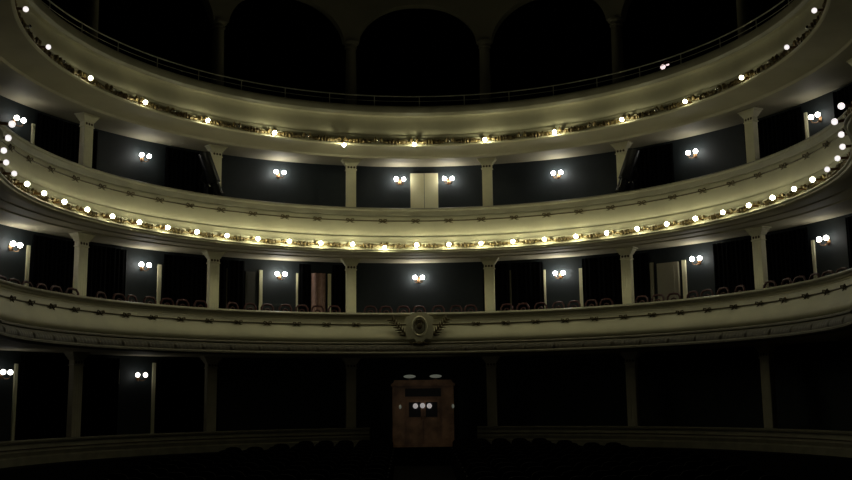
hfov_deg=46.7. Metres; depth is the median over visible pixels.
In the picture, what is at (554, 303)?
chair
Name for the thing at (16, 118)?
wall sconce
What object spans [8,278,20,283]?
chair
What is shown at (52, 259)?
curtain
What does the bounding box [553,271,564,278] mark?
wall sconce
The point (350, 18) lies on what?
ceiling
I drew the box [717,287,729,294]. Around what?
chair
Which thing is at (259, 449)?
seat
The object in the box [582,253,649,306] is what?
curtain
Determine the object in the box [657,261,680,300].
door
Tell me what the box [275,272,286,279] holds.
wall sconce
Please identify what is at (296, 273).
trim
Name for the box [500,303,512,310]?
chair
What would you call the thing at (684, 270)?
trim
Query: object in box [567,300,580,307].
chair
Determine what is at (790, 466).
floor
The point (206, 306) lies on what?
chair
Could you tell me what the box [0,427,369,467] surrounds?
partition wall
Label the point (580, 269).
trim
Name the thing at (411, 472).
floor
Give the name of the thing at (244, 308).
chair
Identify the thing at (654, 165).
curtain
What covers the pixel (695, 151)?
wall sconce
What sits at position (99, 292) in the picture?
chair
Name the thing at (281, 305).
chair
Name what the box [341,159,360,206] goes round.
pillar
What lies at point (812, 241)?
trim
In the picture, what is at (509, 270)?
trim
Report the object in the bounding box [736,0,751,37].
column
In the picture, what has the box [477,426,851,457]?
partition wall
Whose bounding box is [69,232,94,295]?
pillar
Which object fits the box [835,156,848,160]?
globe bulb
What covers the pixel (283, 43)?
wall
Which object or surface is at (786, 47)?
globe bulb
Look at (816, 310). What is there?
balcony
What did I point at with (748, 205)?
globe bulb
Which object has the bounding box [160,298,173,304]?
chair
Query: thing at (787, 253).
curtain
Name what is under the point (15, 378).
trim
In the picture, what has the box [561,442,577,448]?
seat
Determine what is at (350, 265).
pillar
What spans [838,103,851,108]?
globe bulb
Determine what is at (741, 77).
globe bulb
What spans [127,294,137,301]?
chair
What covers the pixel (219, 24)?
column
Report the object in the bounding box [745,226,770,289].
pillar
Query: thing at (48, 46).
globe bulb
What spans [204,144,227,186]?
pillar
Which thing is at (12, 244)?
wall sconce
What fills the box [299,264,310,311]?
curtain
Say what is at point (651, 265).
trim
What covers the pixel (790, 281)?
chair
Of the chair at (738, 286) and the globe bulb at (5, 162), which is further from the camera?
the chair at (738, 286)
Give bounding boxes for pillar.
[63,351,89,436]
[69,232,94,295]
[74,112,99,167]
[199,356,222,431]
[202,251,225,307]
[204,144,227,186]
[340,358,360,427]
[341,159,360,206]
[341,259,360,312]
[477,157,496,205]
[479,257,498,310]
[481,356,501,425]
[610,141,632,184]
[614,247,637,303]
[619,351,642,425]
[737,107,762,162]
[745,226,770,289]
[752,344,778,427]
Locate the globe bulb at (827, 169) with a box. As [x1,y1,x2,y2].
[824,167,839,171]
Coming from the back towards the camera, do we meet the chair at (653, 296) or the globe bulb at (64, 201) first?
the chair at (653, 296)
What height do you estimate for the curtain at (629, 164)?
2.417 m
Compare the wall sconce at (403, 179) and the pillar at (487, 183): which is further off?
the wall sconce at (403, 179)
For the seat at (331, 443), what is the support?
on the floor at (411, 472)
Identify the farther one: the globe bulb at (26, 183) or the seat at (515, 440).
the seat at (515, 440)
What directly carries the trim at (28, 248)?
attached to the wall at (708, 387)
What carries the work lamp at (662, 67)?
on the balcony at (586, 122)
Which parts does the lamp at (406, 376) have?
lamp shade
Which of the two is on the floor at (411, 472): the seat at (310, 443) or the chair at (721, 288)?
the seat at (310, 443)
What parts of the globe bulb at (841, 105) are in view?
globe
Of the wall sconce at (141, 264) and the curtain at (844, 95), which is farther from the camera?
the wall sconce at (141, 264)
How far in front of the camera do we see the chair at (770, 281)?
27.16 m
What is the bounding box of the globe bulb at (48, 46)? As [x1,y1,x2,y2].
[38,44,50,49]
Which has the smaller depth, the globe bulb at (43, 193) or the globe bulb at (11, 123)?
the globe bulb at (11, 123)
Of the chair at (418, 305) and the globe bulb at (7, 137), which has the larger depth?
the chair at (418, 305)
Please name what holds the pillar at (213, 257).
on the balcony at (816, 310)
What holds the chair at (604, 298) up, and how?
on the balcony at (816, 310)
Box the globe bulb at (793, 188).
[791,187,805,190]
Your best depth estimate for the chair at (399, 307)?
33.11 m
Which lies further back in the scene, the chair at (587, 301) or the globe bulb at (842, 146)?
the chair at (587, 301)
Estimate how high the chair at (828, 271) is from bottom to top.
1.145 m
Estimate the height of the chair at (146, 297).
1.145 m
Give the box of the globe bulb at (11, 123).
[0,121,15,126]
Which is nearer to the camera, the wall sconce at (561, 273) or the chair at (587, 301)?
the chair at (587, 301)
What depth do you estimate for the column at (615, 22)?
32.47 m
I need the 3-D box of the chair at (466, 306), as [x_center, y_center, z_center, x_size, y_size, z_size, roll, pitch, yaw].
[1.493,2.690,32.796,0.466,1.145,0.501,-1,-9,1]
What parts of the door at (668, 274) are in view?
raised panel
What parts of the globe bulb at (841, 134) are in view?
globe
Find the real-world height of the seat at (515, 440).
0.900 m
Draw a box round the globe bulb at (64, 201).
[53,199,66,203]
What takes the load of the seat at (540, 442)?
on the floor at (411, 472)
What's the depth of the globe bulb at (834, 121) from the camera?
18.14 m
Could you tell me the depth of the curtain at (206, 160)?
30.96 m
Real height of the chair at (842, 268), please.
1.145 m
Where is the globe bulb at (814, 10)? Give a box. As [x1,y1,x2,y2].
[811,8,824,12]
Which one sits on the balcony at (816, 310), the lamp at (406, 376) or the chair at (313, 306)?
the chair at (313, 306)
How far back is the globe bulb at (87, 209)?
25.59 m
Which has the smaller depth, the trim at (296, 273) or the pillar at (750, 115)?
the pillar at (750, 115)
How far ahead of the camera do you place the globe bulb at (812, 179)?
23.04 m
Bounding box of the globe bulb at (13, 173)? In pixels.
[2,171,16,175]
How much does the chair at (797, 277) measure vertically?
1.145 m
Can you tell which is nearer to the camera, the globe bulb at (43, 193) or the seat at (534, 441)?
the globe bulb at (43, 193)
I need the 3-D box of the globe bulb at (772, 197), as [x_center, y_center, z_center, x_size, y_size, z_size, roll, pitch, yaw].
[8.935,-1.077,25.141,0.360,0.120,0.120,1,-9,-12]
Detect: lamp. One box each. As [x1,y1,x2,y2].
[404,375,415,379]
[430,374,440,379]
[660,61,669,69]
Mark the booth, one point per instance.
(433, 426)
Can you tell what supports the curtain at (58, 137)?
on the balcony at (648, 209)
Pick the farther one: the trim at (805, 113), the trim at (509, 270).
the trim at (509, 270)
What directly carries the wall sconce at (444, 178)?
attached to the wall at (708, 387)
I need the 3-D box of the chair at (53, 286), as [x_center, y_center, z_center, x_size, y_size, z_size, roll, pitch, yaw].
[-9.659,1.753,26.148,0.501,1.145,0.466,-4,-10,21]
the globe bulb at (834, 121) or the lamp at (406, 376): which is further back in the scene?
the lamp at (406, 376)
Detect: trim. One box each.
[10,364,18,440]
[24,245,30,285]
[31,123,34,143]
[150,363,155,432]
[156,264,161,303]
[226,268,227,304]
[259,270,262,309]
[296,273,297,311]
[328,274,330,311]
[509,270,511,310]
[543,270,546,305]
[579,268,583,306]
[649,263,654,301]
[681,260,687,298]
[804,112,808,138]
[811,240,816,277]
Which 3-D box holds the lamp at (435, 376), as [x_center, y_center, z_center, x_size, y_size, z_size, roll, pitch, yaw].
[0.315,4.478,32.215,0.400,0.176,0.273,-1,-9,-1]
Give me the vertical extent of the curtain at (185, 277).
2.630 m
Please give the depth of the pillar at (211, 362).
30.56 m
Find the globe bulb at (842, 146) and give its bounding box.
[839,144,851,149]
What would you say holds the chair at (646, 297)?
on the balcony at (816, 310)
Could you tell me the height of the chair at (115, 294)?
1.145 m
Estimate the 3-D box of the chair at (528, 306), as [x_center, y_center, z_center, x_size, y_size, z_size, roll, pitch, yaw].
[3.168,2.604,32.385,0.466,1.145,0.501,-3,-9,13]
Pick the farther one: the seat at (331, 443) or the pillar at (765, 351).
the seat at (331, 443)
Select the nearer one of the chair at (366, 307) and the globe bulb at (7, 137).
the globe bulb at (7, 137)
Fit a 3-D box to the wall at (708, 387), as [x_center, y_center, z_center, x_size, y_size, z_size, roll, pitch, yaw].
[-0.025,0.955,25.676,24.480,11.080,18.890,-1,-9,-1]
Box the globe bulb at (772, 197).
[770,195,783,199]
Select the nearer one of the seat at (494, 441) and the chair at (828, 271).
the chair at (828, 271)
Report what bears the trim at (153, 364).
attached to the wall at (708, 387)
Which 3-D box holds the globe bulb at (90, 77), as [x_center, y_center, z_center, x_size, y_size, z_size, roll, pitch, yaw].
[-8.841,-4.208,25.702,0.360,0.120,0.120,-3,-9,13]
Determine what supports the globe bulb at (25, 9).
attached to the balcony at (586, 122)
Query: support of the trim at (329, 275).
attached to the wall at (708, 387)
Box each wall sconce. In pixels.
[0,369,12,379]
[9,241,22,251]
[12,115,25,126]
[135,373,147,380]
[139,153,150,161]
[139,262,150,270]
[274,170,285,177]
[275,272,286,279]
[394,177,405,184]
[413,275,423,282]
[443,176,453,184]
[551,170,562,178]
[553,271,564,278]
[686,149,697,157]
[690,256,701,264]
[808,112,821,122]
[816,235,829,245]
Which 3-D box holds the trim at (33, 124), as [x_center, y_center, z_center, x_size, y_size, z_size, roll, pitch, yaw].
[-10.963,-2.092,27.418,0.050,2.350,0.094,-4,-10,20]
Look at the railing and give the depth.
30.83 m
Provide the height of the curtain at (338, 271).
2.630 m
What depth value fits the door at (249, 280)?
32.80 m
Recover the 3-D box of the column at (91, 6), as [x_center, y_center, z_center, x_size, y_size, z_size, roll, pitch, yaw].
[-9.732,-5.944,28.658,0.560,3.680,0.560,-5,-10,26]
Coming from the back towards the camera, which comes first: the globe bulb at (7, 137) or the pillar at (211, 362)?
the pillar at (211, 362)
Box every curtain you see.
[31,235,126,300]
[36,113,97,168]
[163,254,226,308]
[164,147,208,192]
[198,151,222,195]
[228,260,244,309]
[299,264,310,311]
[311,273,324,311]
[332,265,345,312]
[483,263,509,310]
[511,262,543,309]
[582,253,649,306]
[615,148,639,192]
[629,143,674,189]
[713,227,810,294]
[744,106,802,162]
[832,84,851,118]
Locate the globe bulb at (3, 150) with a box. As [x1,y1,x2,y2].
[0,147,6,153]
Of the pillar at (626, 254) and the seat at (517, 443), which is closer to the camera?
the seat at (517, 443)
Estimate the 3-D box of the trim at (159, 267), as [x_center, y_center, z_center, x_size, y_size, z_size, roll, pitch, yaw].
[-8.363,1.911,30.866,0.050,2.300,0.126,-9,-13,43]
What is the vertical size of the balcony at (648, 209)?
1.600 m
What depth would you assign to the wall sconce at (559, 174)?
33.97 m
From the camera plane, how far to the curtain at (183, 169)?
31.97 m
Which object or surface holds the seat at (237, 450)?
on the floor at (411, 472)
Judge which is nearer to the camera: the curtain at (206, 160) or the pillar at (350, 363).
the curtain at (206, 160)
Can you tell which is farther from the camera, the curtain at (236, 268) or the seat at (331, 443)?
the curtain at (236, 268)
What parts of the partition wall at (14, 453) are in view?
ribbon cord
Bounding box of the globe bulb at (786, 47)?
[784,45,796,49]
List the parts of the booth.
corner post, panel, door, pane, panel, cornice, door, pane, panel, panel, corner post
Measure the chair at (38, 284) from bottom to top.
1.145 m
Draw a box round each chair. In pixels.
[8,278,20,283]
[21,281,32,286]
[36,283,47,289]
[50,285,62,292]
[65,287,78,294]
[96,291,106,298]
[112,293,125,300]
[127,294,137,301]
[143,296,156,303]
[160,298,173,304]
[176,299,189,306]
[193,300,207,307]
[226,302,238,308]
[243,303,256,309]
[260,303,273,310]
[278,304,291,310]
[295,304,308,311]
[311,305,323,311]
[327,305,340,312]
[364,305,376,312]
[379,306,392,312]
[397,305,409,312]
[413,305,425,312]
[432,305,444,312]
[449,305,461,311]
[464,304,476,311]
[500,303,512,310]
[516,303,529,309]
[534,302,546,309]
[552,301,564,308]
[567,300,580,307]
[585,299,597,306]
[599,298,613,305]
[635,295,648,302]
[651,294,664,301]
[667,292,680,299]
[686,291,698,297]
[700,289,713,296]
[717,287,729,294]
[734,285,745,292]
[763,280,776,287]
[781,278,791,284]
[792,276,806,282]
[809,273,819,279]
[821,270,833,276]
[835,267,846,272]
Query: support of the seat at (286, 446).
on the floor at (411, 472)
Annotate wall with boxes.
[0,82,851,444]
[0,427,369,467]
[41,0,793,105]
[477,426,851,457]
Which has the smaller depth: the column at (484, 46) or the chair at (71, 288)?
the chair at (71, 288)
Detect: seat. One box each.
[225,447,241,452]
[248,447,263,452]
[274,444,289,449]
[295,443,310,450]
[299,441,313,447]
[319,440,333,448]
[335,442,351,451]
[338,440,353,449]
[492,438,506,446]
[512,438,526,445]
[515,440,530,448]
[532,438,546,444]
[536,440,550,446]
[556,440,571,445]
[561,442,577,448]
[583,442,599,448]
[605,442,620,448]
[612,445,628,450]
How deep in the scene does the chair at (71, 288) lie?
26.86 m
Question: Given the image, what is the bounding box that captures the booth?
[391,380,454,446]
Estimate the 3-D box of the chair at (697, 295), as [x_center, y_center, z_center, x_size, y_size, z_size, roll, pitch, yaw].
[7.821,2.060,29.358,0.501,1.145,0.466,5,-11,-34]
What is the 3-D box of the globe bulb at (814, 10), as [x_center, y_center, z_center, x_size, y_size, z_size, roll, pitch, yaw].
[8.670,-5.060,21.711,0.360,0.120,0.120,-3,-9,13]
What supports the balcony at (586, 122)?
attached to the wall at (708, 387)
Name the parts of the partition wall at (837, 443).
ribbon cord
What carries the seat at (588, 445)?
on the floor at (411, 472)
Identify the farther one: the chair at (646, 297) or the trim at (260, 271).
the trim at (260, 271)
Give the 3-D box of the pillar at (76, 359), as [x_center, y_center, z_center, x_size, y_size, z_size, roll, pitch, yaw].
[-9.606,4.525,26.972,0.358,2.910,0.650,-5,-10,26]
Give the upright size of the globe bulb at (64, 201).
0.120 m
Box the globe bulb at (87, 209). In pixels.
[78,207,89,211]
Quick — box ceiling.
[201,0,631,43]
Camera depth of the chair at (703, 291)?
29.11 m
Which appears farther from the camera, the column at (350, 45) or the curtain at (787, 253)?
the column at (350, 45)
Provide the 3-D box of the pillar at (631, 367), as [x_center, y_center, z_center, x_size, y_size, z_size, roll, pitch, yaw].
[6.457,4.950,30.809,0.650,2.910,0.358,-8,-11,36]
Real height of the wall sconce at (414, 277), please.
0.263 m
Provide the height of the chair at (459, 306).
1.145 m
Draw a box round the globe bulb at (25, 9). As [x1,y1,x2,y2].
[16,6,28,11]
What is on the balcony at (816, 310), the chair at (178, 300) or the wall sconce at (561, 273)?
the chair at (178, 300)
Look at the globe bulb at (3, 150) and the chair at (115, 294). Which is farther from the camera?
the chair at (115, 294)
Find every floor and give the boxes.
[0,444,851,479]
[393,465,455,479]
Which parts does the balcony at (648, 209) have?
ribbon cord, moulding, panel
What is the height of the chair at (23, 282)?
1.145 m
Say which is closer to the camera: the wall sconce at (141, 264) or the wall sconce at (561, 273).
the wall sconce at (141, 264)
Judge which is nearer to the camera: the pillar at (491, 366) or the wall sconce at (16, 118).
the wall sconce at (16, 118)
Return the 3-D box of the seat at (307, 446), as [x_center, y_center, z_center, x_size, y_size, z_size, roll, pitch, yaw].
[-3.624,6.395,28.787,0.560,0.900,0.480,0,-9,-6]
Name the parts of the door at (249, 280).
raised panel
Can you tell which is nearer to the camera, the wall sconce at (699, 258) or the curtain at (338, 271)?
the wall sconce at (699, 258)
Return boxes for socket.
[815,178,825,180]
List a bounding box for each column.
[84,0,98,40]
[210,18,226,85]
[343,39,358,103]
[476,39,491,103]
[608,16,624,83]
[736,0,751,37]
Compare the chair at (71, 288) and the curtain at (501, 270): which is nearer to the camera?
the chair at (71, 288)
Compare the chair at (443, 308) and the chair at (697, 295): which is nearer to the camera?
the chair at (697, 295)
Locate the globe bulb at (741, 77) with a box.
[739,75,750,79]
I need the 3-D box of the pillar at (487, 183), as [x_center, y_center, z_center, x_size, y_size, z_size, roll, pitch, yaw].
[2.114,-1.433,33.795,0.650,2.765,0.358,-3,-9,12]
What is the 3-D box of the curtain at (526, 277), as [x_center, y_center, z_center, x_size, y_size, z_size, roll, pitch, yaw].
[3.480,2.070,33.770,1.098,2.630,0.090,-4,-10,18]
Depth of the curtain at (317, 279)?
33.74 m
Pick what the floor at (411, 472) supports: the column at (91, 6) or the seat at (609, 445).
the seat at (609, 445)
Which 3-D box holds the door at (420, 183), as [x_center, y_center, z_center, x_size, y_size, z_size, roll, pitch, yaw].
[-0.052,-1.113,34.882,0.982,2.530,0.127,-1,-9,-1]
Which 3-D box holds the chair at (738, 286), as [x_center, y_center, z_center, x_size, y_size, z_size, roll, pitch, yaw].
[8.767,1.829,27.989,0.501,1.145,0.466,3,-10,-20]
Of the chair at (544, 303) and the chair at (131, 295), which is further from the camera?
the chair at (544, 303)
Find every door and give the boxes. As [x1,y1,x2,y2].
[244,271,254,309]
[410,173,437,207]
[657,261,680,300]
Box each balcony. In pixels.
[0,0,851,166]
[0,101,851,262]
[0,268,851,358]
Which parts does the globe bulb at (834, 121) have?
globe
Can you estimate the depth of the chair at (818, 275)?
25.55 m
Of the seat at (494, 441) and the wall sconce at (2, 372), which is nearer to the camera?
the wall sconce at (2, 372)
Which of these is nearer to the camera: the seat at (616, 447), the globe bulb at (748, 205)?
the globe bulb at (748, 205)
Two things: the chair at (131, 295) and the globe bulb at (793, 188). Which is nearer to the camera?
the globe bulb at (793, 188)
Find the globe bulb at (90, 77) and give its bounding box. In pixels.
[81,76,92,79]
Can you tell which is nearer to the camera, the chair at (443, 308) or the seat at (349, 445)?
the seat at (349, 445)
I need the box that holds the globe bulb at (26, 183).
[14,181,29,185]
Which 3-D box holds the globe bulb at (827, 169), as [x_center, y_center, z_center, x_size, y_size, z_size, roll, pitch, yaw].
[9.078,-1.581,22.023,0.360,0.120,0.120,-2,-9,7]
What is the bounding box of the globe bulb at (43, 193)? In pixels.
[31,191,46,195]
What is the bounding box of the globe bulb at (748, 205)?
[746,203,758,207]
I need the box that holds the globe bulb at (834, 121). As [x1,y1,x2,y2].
[831,118,844,124]
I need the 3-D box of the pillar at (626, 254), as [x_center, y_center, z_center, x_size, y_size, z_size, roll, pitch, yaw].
[6.417,1.599,31.348,0.650,2.720,0.358,-8,-11,36]
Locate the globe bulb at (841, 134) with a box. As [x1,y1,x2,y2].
[838,131,846,137]
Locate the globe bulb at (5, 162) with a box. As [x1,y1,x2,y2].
[0,160,8,164]
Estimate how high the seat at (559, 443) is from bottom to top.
0.900 m
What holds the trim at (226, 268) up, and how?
attached to the wall at (708, 387)
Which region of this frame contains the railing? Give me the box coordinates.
[40,0,792,105]
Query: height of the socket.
0.063 m
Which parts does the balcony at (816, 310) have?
oval frame, moulding, ribbon cord, moulding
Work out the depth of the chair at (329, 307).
32.71 m
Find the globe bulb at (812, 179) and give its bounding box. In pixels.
[810,177,825,181]
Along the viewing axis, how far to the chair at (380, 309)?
33.10 m
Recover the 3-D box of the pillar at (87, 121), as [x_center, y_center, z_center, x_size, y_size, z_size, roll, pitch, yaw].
[-9.687,-2.215,28.057,0.358,2.765,0.650,-5,-10,26]
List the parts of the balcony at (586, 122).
moulding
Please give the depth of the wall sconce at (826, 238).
26.82 m
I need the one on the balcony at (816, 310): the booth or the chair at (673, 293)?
the chair at (673, 293)
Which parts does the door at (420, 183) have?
raised panel, raised panel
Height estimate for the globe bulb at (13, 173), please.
0.120 m
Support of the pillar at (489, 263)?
on the balcony at (816, 310)
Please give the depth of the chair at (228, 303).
31.20 m
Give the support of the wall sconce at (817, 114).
attached to the wall at (708, 387)
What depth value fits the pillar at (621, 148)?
31.95 m
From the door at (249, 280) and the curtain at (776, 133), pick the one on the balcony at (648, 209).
the curtain at (776, 133)
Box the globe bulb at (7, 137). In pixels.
[3,135,11,140]
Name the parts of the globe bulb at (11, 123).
globe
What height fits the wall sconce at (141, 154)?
0.263 m
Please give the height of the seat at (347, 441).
0.900 m
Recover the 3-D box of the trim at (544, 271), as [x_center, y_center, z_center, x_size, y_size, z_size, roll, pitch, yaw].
[4.072,2.182,33.633,0.063,2.350,0.050,-4,-10,20]
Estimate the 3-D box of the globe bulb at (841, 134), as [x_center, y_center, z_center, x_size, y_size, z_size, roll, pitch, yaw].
[8.143,-2.050,19.040,0.360,0.120,0.120,-5,-10,27]
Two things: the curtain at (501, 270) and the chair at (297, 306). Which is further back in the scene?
the curtain at (501, 270)
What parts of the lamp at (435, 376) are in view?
lamp shade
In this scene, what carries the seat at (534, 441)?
on the floor at (411, 472)
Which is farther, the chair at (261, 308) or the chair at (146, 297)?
the chair at (261, 308)
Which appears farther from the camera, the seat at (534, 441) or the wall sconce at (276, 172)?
the wall sconce at (276, 172)

